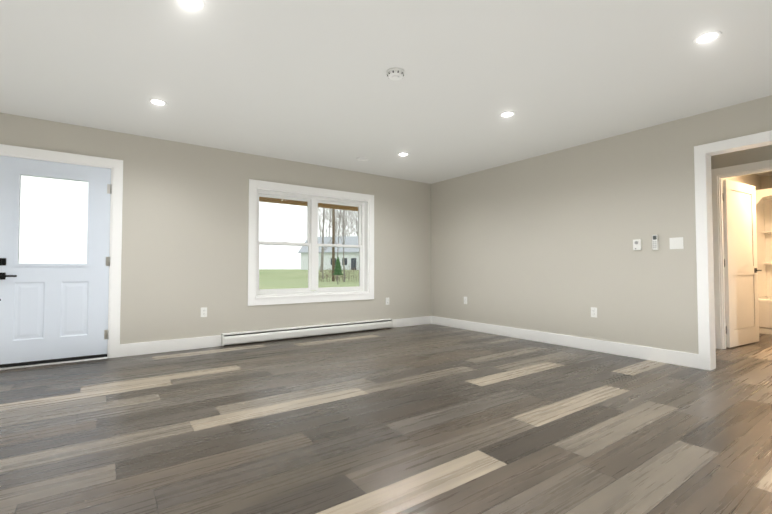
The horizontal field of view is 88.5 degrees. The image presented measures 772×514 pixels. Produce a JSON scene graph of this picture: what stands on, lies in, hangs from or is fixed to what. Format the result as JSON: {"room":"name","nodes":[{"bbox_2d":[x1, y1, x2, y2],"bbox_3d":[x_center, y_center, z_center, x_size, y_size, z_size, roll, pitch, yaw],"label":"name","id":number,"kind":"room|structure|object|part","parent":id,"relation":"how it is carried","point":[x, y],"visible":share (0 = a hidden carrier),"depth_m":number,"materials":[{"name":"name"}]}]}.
{"room":"empty living room","nodes":[
{"label":"empty living room","id":0,"kind":"room"},
{"bbox_2d":[0,113,430,345],"bbox_3d":[-1.161,-0.109,5.653,12.880,2.440,0.200,1,-2,-35],"label":"wall","id":1,"kind":"structure","parent":0,"point":[185,219],"depth_m":4.82,"materials":[{"name":"paint"}]},
{"bbox_2d":[0,357,106,369],"bbox_3d":[-3.391,1.058,4.026,0.915,0.014,0.212,1,-2,-35],"label":"sill","id":2,"kind":"structure","parent":1,"relation":"attached to","point":[52,363],"depth_m":3.95,"materials":[{"name":"silver metal"}]},
{"bbox_2d":[0,156,111,364],"bbox_3d":[-3.347,0.029,4.001,0.920,1.990,0.057,1,-2,-35],"label":"entry door","id":3,"kind":"structure","parent":1,"relation":"in","point":[52,311],"depth_m":3.98,"materials":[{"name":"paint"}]},
{"bbox_2d":[0,354,106,367],"bbox_3d":[-3.354,1.033,3.975,0.911,0.030,0.052,1,-2,-35],"label":"door sweep","id":4,"kind":"object","parent":3,"relation":"attached to","point":[49,361],"depth_m":3.95,"materials":[{"name":"black rubber"}]},
{"bbox_3d":[-2.975,0.041,4.238,0.039,1.660,0.013,1,-2,-35],"label":"entry door hinge","id":5,"kind":"part","parent":3,"relation":"part of","materials":[{"name":"silver metal"}]},
{"bbox_2d":[120,335,220,356],"bbox_3d":[-2.450,1.013,4.572,1.038,0.135,0.014,1,-2,-35],"label":"baseboard","id":6,"kind":"structure","parent":1,"relation":"attached to","point":[131,349],"depth_m":4.54,"materials":[{"name":"paint"}]},
{"bbox_2d":[201,307,206,316],"bbox_3d":[-2.192,0.658,4.769,0.070,0.115,0.008,1,-2,-35],"label":"electrical outlet","id":7,"kind":"object","parent":1,"relation":"attached to","point":[203,311],"visible":1,"depth_m":4.77,"materials":[{"name":"white plastic"}]},
{"bbox_2d":[221,318,392,345],"bbox_3d":[-0.960,1.027,5.598,2.573,0.146,0.066,1,-2,-35],"label":"heater","id":8,"kind":"object","parent":1,"relation":"attached to","point":[232,338],"visible":1,"depth_m":5.43,"materials":[{"name":"metal"}]},
{"bbox_2d":[256,190,363,294],"bbox_3d":[-1.067,-0.186,5.774,1.722,1.400,0.085,1,-2,-35],"label":"window unit","id":9,"kind":"structure","parent":1,"relation":"in","point":[312,244],"depth_m":5.74,"materials":[{"name":"white plastic"}]},
{"bbox_2d":[0,141,771,369],"bbox_3d":[0.467,0.025,3.822,7.002,2.069,5.063,1,-2,-35],"label":"door frame","id":10,"kind":"structure","parent":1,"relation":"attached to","point":[710,257],"depth_m":4.69,"materials":[{"name":"paint"}]},
{"bbox_2d":[393,316,431,327],"bbox_3d":[0.418,1.072,6.609,0.840,0.135,0.016,1,-2,-35],"label":"baseboard","id":11,"kind":"structure","parent":1,"relation":"attached to","point":[403,322],"depth_m":6.62,"materials":[{"name":"paint"}]},
{"bbox_2d":[259,197,357,210],"bbox_3d":[-2.207,0.155,8.239,4.770,3.060,0.156,1,-2,-35],"label":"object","id":12,"kind":"structure","parent":0,"point":[300,203],"depth_m":8.47,"materials":[{"name":"brown wood"}]},
{"bbox_2d":[0,324,771,513],"bbox_3d":[0.939,1.076,2.663,12.880,0.100,7.450,1,-2,-35],"label":"floor","id":13,"kind":"structure","parent":0,"point":[428,419],"depth_m":2.33,"materials":[{"name":"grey wood"}]},
{"bbox_2d":[755,188,771,334],"bbox_3d":[6.189,0.048,5.523,0.797,2.120,1.514,1,-2,-35],"label":"shower","id":14,"kind":"object","parent":13,"relation":"on","point":[764,225],"visible":0.56,"depth_m":6.19,"materials":[{"name":"plastic"}]},
{"bbox_2d":[0,0,771,183],"bbox_3d":[0.939,-1.463,2.735,12.880,0.100,7.450,1,-2,-35],"label":"ceiling","id":15,"kind":"structure","parent":0,"point":[307,81],"depth_m":3.01,"materials":[{"name":"paint"}]},
{"bbox_2d":[149,99,166,105],"bbox_3d":[-2.034,-1.386,3.534,0.146,0.007,0.146,1,-2,-35],"label":"recessed light","id":16,"kind":"object","parent":15,"relation":"in","point":[159,102],"visible":1,"depth_m":3.53,"materials":[{"name":"paint"}]},
{"bbox_2d":[176,0,204,10],"bbox_3d":[-1.090,-1.424,2.206,0.146,0.007,0.146,1,-2,-35],"label":"recessed light","id":17,"kind":"object","parent":15,"relation":"in","point":[196,5],"visible":1,"depth_m":2.22,"materials":[{"name":"paint"}]},
{"bbox_2d":[386,68,404,79],"bbox_3d":[0.072,-1.383,3.002,0.140,0.044,0.140,1,-2,-35],"label":"smoke detector","id":18,"kind":"object","parent":15,"relation":"attached to","point":[395,73],"visible":1,"depth_m":2.97,"materials":[{"name":"white plastic"}]},
{"bbox_2d":[500,111,514,116],"bbox_3d":[1.168,-1.378,3.810,0.146,0.007,0.146,1,-2,-35],"label":"recessed light","id":19,"kind":"object","parent":15,"relation":"in","point":[507,114],"visible":1,"depth_m":3.81,"materials":[{"name":"paint"}]},
{"bbox_2d":[693,31,721,43],"bbox_3d":[2.066,-1.414,2.547,0.146,0.007,0.146,1,-2,-35],"label":"recessed light","id":20,"kind":"object","parent":15,"relation":"in","point":[707,37],"visible":1,"depth_m":2.54,"materials":[{"name":"paint"}]},
{"bbox_2d":[431,95,771,353],"bbox_3d":[2.937,-0.156,3.996,0.120,2.440,7.250,1,-2,-35],"label":"wall","id":21,"kind":"structure","parent":0,"point":[543,243],"depth_m":4.67,"materials":[{"name":"paint"}]},
{"bbox_2d":[432,316,698,368],"bbox_3d":[1.884,1.035,5.328,0.014,0.135,3.805,1,-2,-35],"label":"baseboard","id":22,"kind":"structure","parent":21,"relation":"attached to","point":[686,359],"depth_m":4.67,"materials":[{"name":"paint"}]},
{"bbox_2d":[591,307,596,317],"bbox_3d":[2.414,0.636,4.598,0.008,0.115,0.070,1,-2,-35],"label":"electrical outlet","id":23,"kind":"object","parent":21,"relation":"attached to","point":[593,311],"visible":1,"depth_m":4.59,"materials":[{"name":"white plastic"}]},
{"bbox_2d":[633,239,641,249],"bbox_3d":[2.678,-0.138,4.226,0.032,0.112,0.074,1,-2,-35],"label":"thermostat","id":24,"kind":"object","parent":21,"relation":"attached to","point":[636,244],"visible":1,"depth_m":4.22,"materials":[{"name":"white plastic"}]},
{"bbox_2d":[652,235,658,249],"bbox_3d":[2.780,-0.158,4.089,0.027,0.155,0.052,1,-2,-35],"label":"remote control","id":25,"kind":"object","parent":21,"relation":"attached to","point":[655,243],"visible":1,"depth_m":4.08,"materials":[{"name":"white plastic"}]},
{"bbox_2d":[669,237,683,248],"bbox_3d":[2.891,-0.143,3.945,0.012,0.115,0.116,1,-2,-35],"label":"light switch","id":26,"kind":"object","parent":21,"relation":"attached to","point":[676,243],"visible":1,"depth_m":3.94,"materials":[{"name":"white plastic"}]},
{"bbox_2d":[711,145,771,168],"bbox_3d":[4.977,-0.173,3.422,0.120,2.440,3.550,1,-2,-35],"label":"wall","id":27,"kind":"structure","parent":0,"point":[757,154],"depth_m":4.57,"materials":[{"name":"paint"}]},
{"bbox_2d":[722,174,761,319],"bbox_3d":[4.509,-0.118,5.339,4.000,2.440,0.120,1,-2,-35],"label":"wall","id":28,"kind":"structure","parent":0,"point":[758,182],"depth_m":5.99,"materials":[{"name":"paint"}]},
{"bbox_2d":[722,179,758,347],"bbox_3d":[4.462,0.070,4.971,0.856,2.020,0.035,1,-2,-29],"label":"bathroom door","id":29,"kind":"structure","parent":28,"relation":"in","point":[740,258],"depth_m":4.93,"materials":[{"name":"paint"}]},
{"bbox_2d":[722,193,761,333],"bbox_3d":[4.447,0.071,4.930,0.851,1.690,0.180,1,-2,-35],"label":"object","id":30,"kind":"structure","parent":29,"relation":"attached to","point":[755,270],"depth_m":4.80,"materials":[{"name":"black metal"}]},
{"bbox_2d":[762,175,771,188],"bbox_3d":[6.571,-0.105,5.787,0.120,2.440,1.500,1,-2,-35],"label":"wall","id":31,"kind":"structure","parent":0,"point":[766,180],"depth_m":6.36,"materials":[{"name":"paint"}]},
{"label":"outside","id":32,"kind":"structure","parent":0,"visible":0},
{"bbox_2d":[259,269,358,290],"bbox_3d":[-37.463,3.030,77.939,200.000,1.300,159.799,1,-2,-35],"label":"lawn","id":33,"kind":"structure","parent":32,"point":[299,278],"depth_m":48.38,"materials":[{"name":"green plant"}]},
{"bbox_2d":[318,208,326,271],"bbox_3d":[-8.734,-6.563,56.106,7.560,17.180,11.513,1,-2,-35],"label":"tree","id":34,"kind":"object","parent":33,"relation":"on","point":[322,237],"depth_m":57.26,"materials":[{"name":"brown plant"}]},
{"bbox_2d":[298,236,358,269],"bbox_3d":[-4.122,-0.477,66.404,19.097,6.350,11.200,0,-2,9],"label":"house","id":35,"kind":"structure","parent":33,"relation":"on","point":[349,240],"depth_m":63.47,"materials":[{"name":"white"}]},
{"bbox_2d":[332,209,334,280],"bbox_3d":[-6.070,-2.756,45.765,2.200,11.000,0.340,1,-2,-35],"label":"tree","id":36,"kind":"object","parent":33,"relation":"on","point":[333,241],"depth_m":45.62,"materials":[{"name":"plant"}]},
{"bbox_2d":[318,209,352,278],"bbox_3d":[-6.541,-3.544,49.300,7.418,12.442,6.664,1,-2,-35],"label":"tree","id":37,"kind":"object","parent":33,"relation":"on","point":[323,235],"depth_m":49.19,"materials":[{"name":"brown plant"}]},
{"bbox_2d":[332,257,342,283],"bbox_3d":[-4.539,1.218,37.350,1.089,2.601,1.077,1,-2,-35],"label":"spruce","id":38,"kind":"object","parent":33,"relation":"on","point":[337,267],"depth_m":37.11,"materials":[{"name":"green plant"}]},
{"bbox_2d":[323,208,353,280],"bbox_3d":[-5.308,-5.075,46.497,7.449,15.612,8.268,1,-2,-35],"label":"tree","id":39,"kind":"object","parent":33,"relation":"on","point":[339,228],"depth_m":46.58,"materials":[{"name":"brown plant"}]},
{"bbox_2d":[325,209,356,281],"bbox_3d":[-3.837,-3.958,43.103,6.868,13.284,7.734,1,-2,-35],"label":"tree","id":40,"kind":"object","parent":33,"relation":"on","point":[343,234],"depth_m":43.34,"materials":[{"name":"brown plant"}]}
]}

